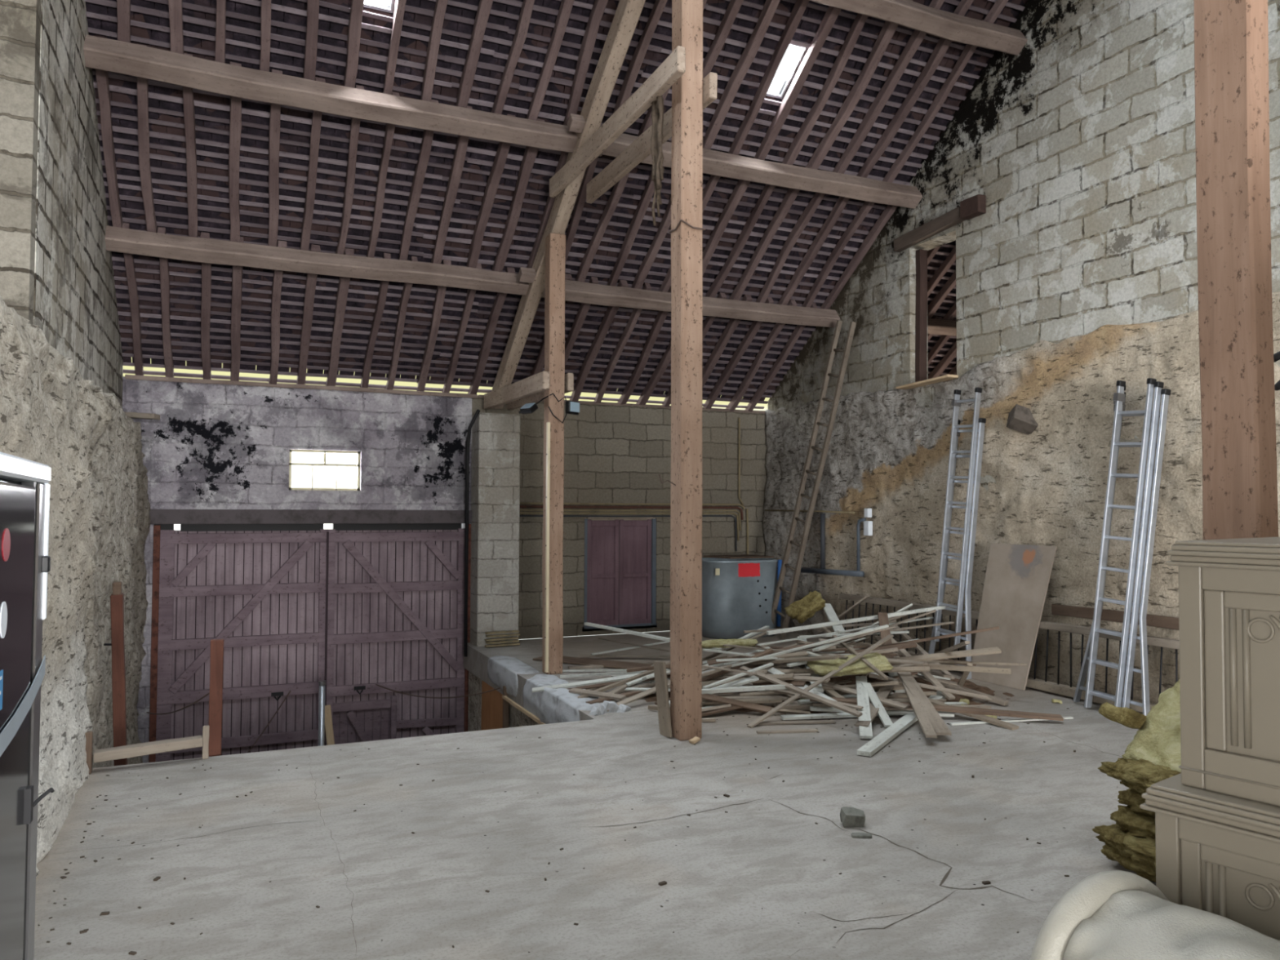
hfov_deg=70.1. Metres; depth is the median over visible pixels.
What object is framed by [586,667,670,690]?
loose lath
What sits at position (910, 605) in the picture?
loose lath
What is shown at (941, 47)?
rafter
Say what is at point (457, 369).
batten
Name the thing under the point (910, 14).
purlin
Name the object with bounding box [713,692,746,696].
loose lath
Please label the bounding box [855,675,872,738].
board
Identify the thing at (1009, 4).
batten
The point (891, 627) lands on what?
loose lath
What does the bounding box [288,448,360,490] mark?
window
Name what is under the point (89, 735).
stake
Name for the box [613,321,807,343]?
batten
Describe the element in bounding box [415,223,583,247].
batten
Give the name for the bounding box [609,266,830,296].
batten
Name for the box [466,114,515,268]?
rafter
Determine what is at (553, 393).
power cable
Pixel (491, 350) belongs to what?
batten
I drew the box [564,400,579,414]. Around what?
floodlight
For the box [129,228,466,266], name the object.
batten
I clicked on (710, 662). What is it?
loose lath
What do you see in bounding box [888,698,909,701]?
loose lath
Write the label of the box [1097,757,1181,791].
insulation batt
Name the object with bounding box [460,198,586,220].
batten
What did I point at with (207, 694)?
wire
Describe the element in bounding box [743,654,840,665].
loose lath
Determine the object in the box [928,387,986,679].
ladder
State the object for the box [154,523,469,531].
rail
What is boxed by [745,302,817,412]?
rafter
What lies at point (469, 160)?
batten
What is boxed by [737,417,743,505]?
pipe
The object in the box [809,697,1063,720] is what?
loose lath
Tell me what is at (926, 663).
loose lath
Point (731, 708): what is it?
loose lath
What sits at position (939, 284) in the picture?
batten
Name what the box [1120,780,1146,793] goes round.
insulation batt
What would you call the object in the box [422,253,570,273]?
batten
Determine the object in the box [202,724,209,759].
stake
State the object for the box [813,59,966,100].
batten
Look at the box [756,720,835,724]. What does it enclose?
loose lath
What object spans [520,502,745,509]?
pipe
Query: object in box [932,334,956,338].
batten
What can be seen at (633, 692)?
loose lath
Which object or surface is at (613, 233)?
batten
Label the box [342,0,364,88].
rafter
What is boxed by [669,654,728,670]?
loose lath
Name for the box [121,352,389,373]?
batten
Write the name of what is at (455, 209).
batten
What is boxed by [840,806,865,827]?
stone
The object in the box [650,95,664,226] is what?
strand
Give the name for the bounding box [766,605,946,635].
board
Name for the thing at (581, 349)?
batten
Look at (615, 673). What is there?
loose lath
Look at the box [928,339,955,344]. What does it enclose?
batten
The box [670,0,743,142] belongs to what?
rafter
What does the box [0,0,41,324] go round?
wall
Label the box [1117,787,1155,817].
insulation batt
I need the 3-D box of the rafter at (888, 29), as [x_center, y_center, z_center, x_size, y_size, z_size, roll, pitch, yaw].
[2.009,-3.630,8.588,0.120,1.129,1.515,1,-2,-24]
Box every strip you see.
[324,532,328,745]
[544,422,550,672]
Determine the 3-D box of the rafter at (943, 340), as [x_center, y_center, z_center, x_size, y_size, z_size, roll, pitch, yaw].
[3.734,-1.415,12.453,0.104,1.272,1.714,1,-2,-25]
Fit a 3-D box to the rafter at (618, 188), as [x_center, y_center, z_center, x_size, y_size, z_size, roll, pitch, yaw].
[-0.339,-2.609,9.037,0.094,1.087,1.454,1,-2,-25]
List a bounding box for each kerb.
[487,655,538,697]
[522,674,602,724]
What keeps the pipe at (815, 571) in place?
attached to the wall at (888, 454)
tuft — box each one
[959,698,969,704]
[985,715,997,719]
[1051,698,1062,703]
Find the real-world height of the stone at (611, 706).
0.148 m
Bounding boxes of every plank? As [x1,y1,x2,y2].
[124,411,159,420]
[653,661,672,737]
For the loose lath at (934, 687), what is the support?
on the floor
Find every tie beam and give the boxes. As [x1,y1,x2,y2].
[484,370,550,408]
[506,373,573,410]
[586,71,717,203]
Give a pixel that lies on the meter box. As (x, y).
(868, 525)
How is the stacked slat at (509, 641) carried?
on the stacked slat at (517, 643)
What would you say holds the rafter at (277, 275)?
on the wall plate at (126, 376)
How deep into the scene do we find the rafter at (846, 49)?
8.45 m
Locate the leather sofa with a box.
[1030,870,1279,959]
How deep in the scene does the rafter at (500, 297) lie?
9.95 m
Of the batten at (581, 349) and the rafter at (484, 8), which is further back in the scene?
the batten at (581, 349)
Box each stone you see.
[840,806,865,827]
[851,832,871,838]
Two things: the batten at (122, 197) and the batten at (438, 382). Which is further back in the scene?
the batten at (438, 382)
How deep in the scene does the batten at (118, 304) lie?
9.10 m
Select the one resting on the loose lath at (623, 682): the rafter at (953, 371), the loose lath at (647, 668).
the loose lath at (647, 668)
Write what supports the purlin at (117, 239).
attached to the rafter at (628, 12)
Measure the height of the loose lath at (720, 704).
0.049 m
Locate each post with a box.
[103,581,127,765]
[208,639,223,756]
[502,685,509,728]
[542,232,565,674]
[670,0,702,741]
[1193,0,1278,539]
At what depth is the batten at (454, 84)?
7.87 m
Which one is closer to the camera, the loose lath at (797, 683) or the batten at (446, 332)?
the loose lath at (797, 683)
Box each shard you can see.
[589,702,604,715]
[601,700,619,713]
[616,703,631,712]
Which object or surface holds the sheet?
on the floor
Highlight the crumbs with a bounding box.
[37,704,1117,959]
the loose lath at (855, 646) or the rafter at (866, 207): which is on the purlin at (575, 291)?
the rafter at (866, 207)
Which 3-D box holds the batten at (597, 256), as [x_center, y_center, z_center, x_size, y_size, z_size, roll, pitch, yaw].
[0.914,-2.292,10.112,3.214,0.046,0.046,1,-2,-24]
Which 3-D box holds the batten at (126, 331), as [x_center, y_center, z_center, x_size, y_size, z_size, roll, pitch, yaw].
[-3.633,-1.419,9.426,3.137,0.035,0.042,1,-2,-24]
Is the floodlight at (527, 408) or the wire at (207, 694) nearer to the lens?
the wire at (207, 694)
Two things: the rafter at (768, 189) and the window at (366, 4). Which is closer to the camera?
the window at (366, 4)
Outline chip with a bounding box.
[688,736,700,744]
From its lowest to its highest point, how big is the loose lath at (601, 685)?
0.184 m
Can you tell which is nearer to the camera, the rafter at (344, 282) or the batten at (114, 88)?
the batten at (114, 88)
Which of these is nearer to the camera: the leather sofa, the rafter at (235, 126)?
the leather sofa
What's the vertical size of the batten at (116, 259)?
0.035 m
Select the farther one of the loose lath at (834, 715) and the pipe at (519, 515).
the pipe at (519, 515)
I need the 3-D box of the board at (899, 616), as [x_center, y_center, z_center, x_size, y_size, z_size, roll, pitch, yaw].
[2.288,1.418,8.945,0.867,0.180,0.048,1,-2,-29]
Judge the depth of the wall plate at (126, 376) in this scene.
9.79 m
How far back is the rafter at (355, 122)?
8.02 m
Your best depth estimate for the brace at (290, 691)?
9.53 m
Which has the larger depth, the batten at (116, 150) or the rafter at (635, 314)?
the rafter at (635, 314)
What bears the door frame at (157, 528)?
attached to the wall at (211, 446)
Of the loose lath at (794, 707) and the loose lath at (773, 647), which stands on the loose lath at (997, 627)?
the loose lath at (773, 647)
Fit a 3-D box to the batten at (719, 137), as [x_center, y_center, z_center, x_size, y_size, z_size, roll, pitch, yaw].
[1.603,-3.242,9.053,2.854,0.036,0.036,1,-2,-24]
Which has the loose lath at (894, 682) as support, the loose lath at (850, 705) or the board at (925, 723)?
the loose lath at (850, 705)
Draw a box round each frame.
[148,524,160,762]
[463,524,471,732]
[893,206,965,389]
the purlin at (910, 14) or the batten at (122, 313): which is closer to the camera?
the purlin at (910, 14)
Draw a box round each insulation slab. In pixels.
[702,638,757,648]
[784,591,825,623]
[807,652,893,675]
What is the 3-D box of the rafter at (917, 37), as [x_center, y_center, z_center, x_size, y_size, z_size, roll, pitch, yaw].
[2.298,-3.620,8.715,0.100,1.117,1.525,1,-2,-24]
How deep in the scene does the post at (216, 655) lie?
5.73 m
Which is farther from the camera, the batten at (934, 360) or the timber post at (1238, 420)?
the batten at (934, 360)
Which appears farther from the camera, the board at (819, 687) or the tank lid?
the tank lid
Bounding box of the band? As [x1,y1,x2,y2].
[668,219,705,232]
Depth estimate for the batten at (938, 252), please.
10.70 m
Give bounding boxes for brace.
[246,690,291,753]
[549,45,685,197]
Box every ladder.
[771,320,856,639]
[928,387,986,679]
[1072,377,1170,715]
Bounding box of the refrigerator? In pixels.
[0,451,54,959]
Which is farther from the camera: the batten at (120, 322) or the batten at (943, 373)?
the batten at (943, 373)
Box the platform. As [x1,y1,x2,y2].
[467,671,539,731]
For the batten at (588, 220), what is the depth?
9.73 m
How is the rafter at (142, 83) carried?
on the purlin at (117, 239)
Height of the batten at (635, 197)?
0.042 m
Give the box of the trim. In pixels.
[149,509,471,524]
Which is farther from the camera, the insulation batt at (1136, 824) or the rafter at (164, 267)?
the rafter at (164, 267)
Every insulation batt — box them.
[1092,824,1155,869]
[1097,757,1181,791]
[1098,702,1146,728]
[1100,844,1155,882]
[1110,804,1155,839]
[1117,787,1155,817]
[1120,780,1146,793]
[1121,680,1181,772]
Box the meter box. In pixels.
[863,508,872,535]
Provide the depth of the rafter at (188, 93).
7.51 m
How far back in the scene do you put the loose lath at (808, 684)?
7.21 m
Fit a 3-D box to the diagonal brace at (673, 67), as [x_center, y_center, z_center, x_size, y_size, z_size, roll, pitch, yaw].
[-0.264,-2.729,7.215,0.075,0.175,2.670,1,-2,-24]
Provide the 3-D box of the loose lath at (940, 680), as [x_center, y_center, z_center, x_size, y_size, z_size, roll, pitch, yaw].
[2.127,1.611,7.732,1.059,0.192,0.052,0,-2,16]
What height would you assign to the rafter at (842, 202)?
1.094 m
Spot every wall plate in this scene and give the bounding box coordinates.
[124,374,477,398]
[477,395,764,413]
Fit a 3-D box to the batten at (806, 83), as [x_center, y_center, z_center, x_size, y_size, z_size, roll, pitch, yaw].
[2.274,-3.644,8.764,1.880,0.042,0.046,1,-2,-24]
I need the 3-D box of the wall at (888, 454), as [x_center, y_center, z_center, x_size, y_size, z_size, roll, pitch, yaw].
[4.333,0.222,6.232,0.125,3.080,13.030,1,-2,-24]
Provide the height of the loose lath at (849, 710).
0.173 m
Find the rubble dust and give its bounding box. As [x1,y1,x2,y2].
[626,664,1014,714]
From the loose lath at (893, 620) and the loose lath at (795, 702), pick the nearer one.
the loose lath at (795, 702)
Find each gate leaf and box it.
[155,528,328,761]
[325,528,464,745]
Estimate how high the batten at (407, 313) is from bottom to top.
0.036 m
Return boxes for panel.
[480,680,502,730]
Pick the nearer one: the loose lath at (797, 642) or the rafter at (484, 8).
the rafter at (484, 8)
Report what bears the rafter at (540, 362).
on the wall plate at (479, 396)
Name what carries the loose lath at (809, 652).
on the loose lath at (891, 674)
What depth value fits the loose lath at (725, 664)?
7.64 m
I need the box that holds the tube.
[318,680,325,746]
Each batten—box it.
[84,0,519,88]
[85,11,452,87]
[87,26,457,102]
[92,69,498,144]
[93,81,511,159]
[94,98,467,160]
[96,110,451,168]
[97,123,442,179]
[98,134,446,191]
[100,146,460,204]
[101,160,442,209]
[102,173,505,228]
[103,181,416,226]
[105,192,423,236]
[106,205,497,255]
[107,215,423,256]
[111,256,493,298]
[112,265,478,305]
[113,275,477,312]
[115,284,398,314]
[115,293,459,328]
[116,302,429,332]
[117,311,425,339]
[118,320,478,351]
[119,328,440,355]
[120,337,391,359]
[120,346,448,370]
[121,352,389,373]
[123,362,417,382]
[123,368,442,391]
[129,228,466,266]
[146,0,445,60]
[231,0,494,55]
[297,0,471,39]
[395,371,520,382]
[398,357,566,372]
[404,4,508,31]
[405,311,608,333]
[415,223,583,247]
[416,379,493,386]
[422,233,584,257]
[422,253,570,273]
[425,336,580,352]
[429,0,555,27]
[437,330,537,341]
[440,352,536,363]
[441,176,608,204]
[444,55,671,106]
[449,387,492,392]
[451,82,644,123]
[452,207,612,234]
[456,368,531,375]
[457,188,633,218]
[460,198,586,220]
[462,167,633,198]
[466,157,592,179]
[466,324,544,334]
[467,97,600,126]
[476,310,613,326]
[477,302,544,311]
[477,347,580,359]
[483,35,643,74]
[493,0,671,41]
[493,51,643,87]
[493,295,607,311]
[497,142,666,173]
[502,694,545,724]
[506,28,662,66]
[506,253,610,270]
[511,154,649,179]
[515,226,612,242]
[519,84,706,125]
[536,338,794,363]
[564,26,662,52]
[564,310,811,337]
[564,334,799,355]
[564,395,764,408]
[565,361,782,380]
[566,369,779,386]
[569,270,825,303]
[572,277,821,308]
[572,389,768,404]
[573,0,671,27]
[573,376,775,392]
[573,382,772,397]
[579,357,786,373]
[580,348,791,368]
[582,243,839,280]
[585,217,853,258]
[593,254,834,288]
[600,123,910,185]
[608,328,803,350]
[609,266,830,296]
[610,231,848,266]
[611,240,844,273]
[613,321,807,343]
[616,0,671,13]
[617,202,864,242]
[617,307,815,331]
[624,182,875,226]
[632,194,870,235]
[640,72,939,141]
[642,215,858,251]
[660,48,764,76]
[661,177,879,218]
[665,168,886,209]
[668,88,933,149]
[702,16,973,89]
[702,31,774,54]
[702,45,769,66]
[702,107,928,159]
[702,132,916,176]
[705,121,922,168]
[706,4,980,79]
[717,75,759,87]
[725,0,987,66]
[782,0,993,57]
[797,93,946,130]
[803,80,953,120]
[808,71,959,110]
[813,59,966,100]
[927,265,955,272]
[927,273,950,279]
[927,281,955,288]
[927,297,955,302]
[927,304,951,310]
[927,346,951,351]
[927,352,956,357]
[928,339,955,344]
[928,364,953,369]
[928,370,948,374]
[930,258,955,265]
[931,290,955,296]
[931,359,956,364]
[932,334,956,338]
[933,312,956,318]
[935,250,950,255]
[940,243,955,248]
[944,0,1017,22]
[987,0,1024,10]
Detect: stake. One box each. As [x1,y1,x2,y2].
[84,730,93,773]
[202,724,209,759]
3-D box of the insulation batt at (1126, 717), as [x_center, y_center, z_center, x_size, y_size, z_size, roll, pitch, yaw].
[2.243,1.096,4.241,0.200,0.133,0.242,-1,-2,32]
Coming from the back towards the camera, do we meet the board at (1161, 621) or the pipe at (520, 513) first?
the pipe at (520, 513)
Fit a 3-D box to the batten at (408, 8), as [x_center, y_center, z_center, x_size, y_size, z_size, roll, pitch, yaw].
[-1.469,-3.639,7.191,0.884,0.043,0.042,1,-2,-23]
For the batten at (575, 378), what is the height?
0.041 m
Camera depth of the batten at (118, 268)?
8.84 m
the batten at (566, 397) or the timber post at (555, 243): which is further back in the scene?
the batten at (566, 397)
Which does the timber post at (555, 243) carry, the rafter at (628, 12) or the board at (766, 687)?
the rafter at (628, 12)
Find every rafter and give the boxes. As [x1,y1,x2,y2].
[95,69,123,227]
[116,0,130,43]
[121,222,143,375]
[137,44,157,232]
[157,226,173,377]
[168,0,183,53]
[182,53,197,237]
[200,232,211,379]
[214,0,226,62]
[227,61,241,242]
[230,236,244,381]
[259,0,271,71]
[267,69,282,246]
[268,240,287,384]
[296,244,320,384]
[300,76,325,250]
[302,0,319,80]
[325,248,354,386]
[335,84,364,254]
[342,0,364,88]
[360,253,391,387]
[366,91,399,257]
[382,0,406,94]
[385,256,417,389]
[398,99,438,260]
[416,259,451,391]
[420,0,448,101]
[431,106,472,263]
[441,263,481,392]
[455,0,493,107]
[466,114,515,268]
[467,266,515,394]
[490,0,534,114]
[491,0,645,408]
[491,118,544,271]
[525,0,573,120]
[526,151,568,267]
[529,273,572,376]
[563,0,608,125]
[564,156,598,263]
[564,276,598,364]
[569,280,628,401]
[575,171,630,282]
[594,282,651,403]
[607,166,664,286]
[612,0,667,114]
[617,285,671,404]
[631,197,671,288]
[635,341,671,404]
[637,0,706,136]
[659,174,720,292]
[662,292,726,407]
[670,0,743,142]
[702,0,780,149]
[702,179,750,275]
[702,294,752,388]
[702,297,773,408]
[706,184,775,297]
[725,299,797,412]
[728,0,809,155]
[729,188,799,300]
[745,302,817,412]
[753,5,841,159]
[755,192,825,302]
[777,196,849,305]
[782,13,868,164]
[801,200,875,307]
[805,21,898,169]
[820,204,897,309]
[831,6,933,173]
[856,37,952,177]
[882,19,984,182]
[927,244,955,297]
[927,245,940,265]
[927,271,955,318]
[927,316,942,342]
[928,0,944,9]
[928,318,956,365]
[928,340,956,378]
[942,302,956,320]
[942,364,956,382]
[953,0,973,16]
[983,0,1008,23]
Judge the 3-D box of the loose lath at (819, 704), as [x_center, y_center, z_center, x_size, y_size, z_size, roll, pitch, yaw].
[1.817,1.722,6.933,1.040,0.074,0.032,0,-2,-5]
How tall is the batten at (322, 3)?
0.047 m
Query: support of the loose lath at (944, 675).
on the loose lath at (918, 673)
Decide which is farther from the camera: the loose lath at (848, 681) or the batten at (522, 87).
the batten at (522, 87)
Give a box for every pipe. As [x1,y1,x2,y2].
[519,509,741,530]
[519,511,739,541]
[519,515,737,551]
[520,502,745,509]
[520,505,743,519]
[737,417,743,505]
[746,508,748,554]
[764,509,855,513]
[776,559,782,626]
[800,567,864,577]
[820,513,825,568]
[856,517,866,570]
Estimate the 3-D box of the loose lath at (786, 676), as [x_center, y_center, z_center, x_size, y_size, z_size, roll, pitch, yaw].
[0.679,1.620,7.296,1.093,0.207,0.084,0,-2,18]
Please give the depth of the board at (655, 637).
8.69 m
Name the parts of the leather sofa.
arm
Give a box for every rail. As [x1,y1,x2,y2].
[93,735,203,762]
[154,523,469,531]
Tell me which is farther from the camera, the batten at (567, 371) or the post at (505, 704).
the batten at (567, 371)
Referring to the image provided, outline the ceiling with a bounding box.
[85,0,1027,400]
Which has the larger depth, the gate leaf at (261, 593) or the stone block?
the gate leaf at (261, 593)
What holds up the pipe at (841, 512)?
attached to the wall at (888, 454)
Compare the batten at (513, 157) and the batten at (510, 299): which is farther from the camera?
the batten at (510, 299)
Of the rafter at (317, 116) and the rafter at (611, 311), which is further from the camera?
the rafter at (611, 311)
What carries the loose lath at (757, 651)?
on the loose lath at (633, 692)
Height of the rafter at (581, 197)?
1.080 m
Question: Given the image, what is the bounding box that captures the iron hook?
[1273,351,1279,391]
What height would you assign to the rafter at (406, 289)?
1.276 m
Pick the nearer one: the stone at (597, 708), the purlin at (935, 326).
the stone at (597, 708)
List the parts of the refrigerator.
door, panel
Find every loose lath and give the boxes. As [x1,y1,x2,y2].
[531,673,639,692]
[560,671,641,677]
[562,668,670,671]
[565,674,670,689]
[568,662,653,669]
[568,688,626,700]
[577,662,670,697]
[585,685,655,704]
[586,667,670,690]
[591,640,668,655]
[598,637,670,651]
[603,673,811,683]
[606,667,708,711]
[611,673,635,677]
[618,672,714,693]
[625,687,670,691]
[626,660,702,672]
[626,668,669,686]
[641,660,706,679]
[648,705,670,710]
[649,646,772,683]
[667,673,794,688]
[668,675,759,706]
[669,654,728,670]
[702,624,888,672]
[702,631,766,661]
[702,643,802,676]
[702,648,773,681]
[702,648,784,659]
[702,662,773,688]
[702,665,756,674]
[702,679,852,706]
[702,682,810,706]
[702,684,844,716]
[702,693,771,712]
[702,697,782,705]
[702,703,731,712]
[702,704,733,708]
[702,717,715,722]
[705,695,788,700]
[706,647,897,675]
[707,640,822,665]
[708,625,895,670]
[708,671,830,682]
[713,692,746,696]
[715,653,848,662]
[723,644,848,658]
[724,661,738,665]
[734,641,917,670]
[738,644,835,661]
[739,680,898,696]
[740,666,862,717]
[743,622,894,632]
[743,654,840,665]
[743,683,863,709]
[746,634,893,728]
[752,645,896,656]
[752,680,806,686]
[754,650,808,662]
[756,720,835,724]
[756,728,817,733]
[757,617,933,645]
[758,666,929,674]
[760,644,857,711]
[764,631,876,664]
[767,667,836,701]
[770,707,810,714]
[776,666,908,710]
[776,700,812,706]
[780,711,942,719]
[782,698,946,710]
[785,683,904,698]
[786,638,919,666]
[795,640,811,644]
[797,691,893,704]
[799,631,909,637]
[799,648,847,652]
[803,646,1001,667]
[806,650,890,677]
[808,652,924,665]
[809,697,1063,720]
[809,706,954,716]
[811,702,857,706]
[812,627,872,651]
[818,638,934,663]
[818,661,927,677]
[822,626,888,679]
[822,650,844,653]
[844,618,896,642]
[845,608,936,642]
[846,637,866,643]
[851,691,937,698]
[853,645,869,648]
[854,626,999,650]
[858,603,912,631]
[868,673,991,700]
[875,671,919,682]
[884,704,991,710]
[888,671,905,693]
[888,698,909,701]
[889,621,954,631]
[891,637,955,699]
[893,692,908,698]
[897,663,1010,674]
[912,674,957,684]
[917,672,951,679]
[926,660,1026,666]
[928,670,951,678]
[928,697,1018,729]
[936,640,969,653]
[944,702,967,705]
[949,716,1073,725]
[957,662,972,686]
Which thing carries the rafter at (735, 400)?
on the wall plate at (479, 396)
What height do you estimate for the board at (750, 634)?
0.139 m
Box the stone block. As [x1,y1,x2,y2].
[1006,404,1038,435]
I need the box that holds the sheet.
[971,542,1057,690]
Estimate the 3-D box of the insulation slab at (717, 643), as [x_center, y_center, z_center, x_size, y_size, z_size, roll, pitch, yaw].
[0.781,1.469,8.217,0.547,0.078,0.226,0,-2,-2]
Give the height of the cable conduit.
2.772 m
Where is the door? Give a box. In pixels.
[582,516,657,631]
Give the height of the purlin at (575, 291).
0.238 m
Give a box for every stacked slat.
[484,630,519,634]
[484,636,518,641]
[484,642,519,647]
[485,633,519,637]
[485,640,519,644]
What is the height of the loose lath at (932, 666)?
0.065 m
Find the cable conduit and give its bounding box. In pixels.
[463,408,479,657]
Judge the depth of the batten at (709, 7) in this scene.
8.14 m
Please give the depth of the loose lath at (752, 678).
7.15 m
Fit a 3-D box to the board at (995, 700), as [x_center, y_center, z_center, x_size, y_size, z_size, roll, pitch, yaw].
[2.558,1.706,7.634,0.062,0.169,1.093,2,-2,-37]
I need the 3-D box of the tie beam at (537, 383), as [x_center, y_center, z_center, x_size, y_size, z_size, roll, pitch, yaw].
[-1.303,-0.911,9.459,0.089,0.180,2.170,1,-1,-24]
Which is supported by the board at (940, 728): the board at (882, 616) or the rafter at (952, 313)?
the board at (882, 616)
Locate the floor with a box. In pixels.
[33,631,1155,959]
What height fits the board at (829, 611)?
0.169 m
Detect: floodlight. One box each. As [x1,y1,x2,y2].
[518,402,537,413]
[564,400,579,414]
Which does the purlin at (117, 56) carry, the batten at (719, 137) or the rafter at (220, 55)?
the rafter at (220, 55)
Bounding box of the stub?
[960,194,986,220]
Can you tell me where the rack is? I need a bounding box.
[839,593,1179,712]
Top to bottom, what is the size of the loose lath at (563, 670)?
0.050 m
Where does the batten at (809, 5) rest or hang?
attached to the rafter at (751, 49)
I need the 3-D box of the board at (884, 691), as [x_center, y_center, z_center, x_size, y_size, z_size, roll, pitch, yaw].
[1.772,1.670,6.833,0.092,0.098,1.205,-1,-2,24]
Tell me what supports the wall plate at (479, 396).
on the wall at (211, 446)
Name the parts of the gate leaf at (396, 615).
wicket door, rail, rail, rail, rail, rail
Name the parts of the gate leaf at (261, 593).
rail, rail, rail, rail, rail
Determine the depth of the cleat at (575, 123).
7.81 m
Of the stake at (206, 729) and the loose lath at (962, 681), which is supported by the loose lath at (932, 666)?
the loose lath at (962, 681)
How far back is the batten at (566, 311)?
10.50 m
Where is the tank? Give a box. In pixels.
[702,557,777,639]
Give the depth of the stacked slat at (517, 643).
10.16 m
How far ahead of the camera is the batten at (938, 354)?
12.29 m
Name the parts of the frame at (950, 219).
sill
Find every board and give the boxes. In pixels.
[324,704,334,745]
[532,655,653,669]
[577,653,670,657]
[584,622,721,650]
[598,660,670,698]
[702,684,792,693]
[711,693,844,713]
[721,626,769,648]
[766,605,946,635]
[796,636,823,693]
[802,647,976,666]
[817,595,870,632]
[822,603,844,632]
[840,614,906,636]
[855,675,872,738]
[855,684,895,727]
[857,690,945,756]
[862,682,893,727]
[874,635,951,735]
[877,612,894,665]
[893,625,954,679]
[897,675,937,737]
[910,671,1008,706]
[1051,604,1178,630]
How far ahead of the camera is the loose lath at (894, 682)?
7.11 m
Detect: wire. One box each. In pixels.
[146,693,208,714]
[375,684,500,698]
[658,474,675,485]
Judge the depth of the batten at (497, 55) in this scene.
7.71 m
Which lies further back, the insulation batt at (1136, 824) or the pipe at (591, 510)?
the pipe at (591, 510)
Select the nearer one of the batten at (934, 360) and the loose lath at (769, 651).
the loose lath at (769, 651)
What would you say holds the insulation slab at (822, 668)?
on the loose lath at (883, 640)
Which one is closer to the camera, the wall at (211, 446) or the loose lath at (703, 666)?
the loose lath at (703, 666)
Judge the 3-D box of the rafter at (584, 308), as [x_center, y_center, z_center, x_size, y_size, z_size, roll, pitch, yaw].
[-0.827,-1.496,10.406,0.090,1.277,1.718,1,-2,-25]
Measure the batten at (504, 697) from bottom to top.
0.040 m
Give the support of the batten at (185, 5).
attached to the rafter at (357, 6)
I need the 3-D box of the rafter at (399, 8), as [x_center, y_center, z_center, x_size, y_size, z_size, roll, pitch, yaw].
[-1.784,-3.697,6.884,0.073,1.124,1.512,1,-2,-25]
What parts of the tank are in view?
label plate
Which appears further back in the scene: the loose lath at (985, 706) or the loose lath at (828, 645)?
the loose lath at (828, 645)
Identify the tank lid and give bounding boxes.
[703,554,773,559]
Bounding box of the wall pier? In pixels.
[470,412,519,646]
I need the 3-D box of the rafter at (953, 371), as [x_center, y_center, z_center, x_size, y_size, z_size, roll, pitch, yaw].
[4.294,-1.401,12.704,0.105,1.269,1.718,1,-2,-25]
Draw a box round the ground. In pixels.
[518,631,663,639]
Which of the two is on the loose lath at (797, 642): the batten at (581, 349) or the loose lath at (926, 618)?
the loose lath at (926, 618)
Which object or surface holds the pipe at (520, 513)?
attached to the wall at (211, 446)
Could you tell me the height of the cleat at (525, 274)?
0.144 m
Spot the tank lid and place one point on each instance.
(743, 556)
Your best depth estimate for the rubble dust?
7.54 m
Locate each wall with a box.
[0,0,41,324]
[0,295,150,877]
[33,0,123,407]
[122,376,766,763]
[762,292,1279,703]
[767,0,1279,493]
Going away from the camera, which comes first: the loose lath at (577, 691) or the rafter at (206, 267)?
the loose lath at (577, 691)
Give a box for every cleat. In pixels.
[518,266,536,283]
[567,113,585,133]
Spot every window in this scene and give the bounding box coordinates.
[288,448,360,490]
[363,0,395,13]
[762,39,807,98]
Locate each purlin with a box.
[83,35,603,156]
[105,225,545,297]
[543,280,839,327]
[602,133,922,208]
[809,0,1027,55]
[927,318,956,336]
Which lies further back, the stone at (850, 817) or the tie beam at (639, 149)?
the tie beam at (639, 149)
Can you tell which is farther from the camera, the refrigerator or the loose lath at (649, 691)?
the loose lath at (649, 691)
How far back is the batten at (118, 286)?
8.89 m
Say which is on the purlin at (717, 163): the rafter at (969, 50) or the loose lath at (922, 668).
the rafter at (969, 50)
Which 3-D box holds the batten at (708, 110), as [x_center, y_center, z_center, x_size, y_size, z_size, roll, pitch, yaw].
[1.744,-3.378,8.918,2.712,0.046,0.045,1,-2,-24]
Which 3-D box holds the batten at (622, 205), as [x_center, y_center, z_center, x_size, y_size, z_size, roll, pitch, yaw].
[1.177,-2.698,9.643,3.131,0.036,0.040,1,-2,-24]
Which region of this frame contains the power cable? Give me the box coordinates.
[532,392,567,423]
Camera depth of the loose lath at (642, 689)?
7.42 m
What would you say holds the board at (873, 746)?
on the floor
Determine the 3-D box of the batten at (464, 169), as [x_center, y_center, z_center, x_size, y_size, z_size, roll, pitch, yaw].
[-0.870,-2.805,8.625,1.766,0.037,0.039,1,-2,-24]
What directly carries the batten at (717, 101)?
attached to the rafter at (751, 49)
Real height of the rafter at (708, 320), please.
1.262 m
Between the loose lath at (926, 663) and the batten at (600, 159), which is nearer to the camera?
the loose lath at (926, 663)
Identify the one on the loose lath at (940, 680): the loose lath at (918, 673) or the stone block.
the loose lath at (918, 673)

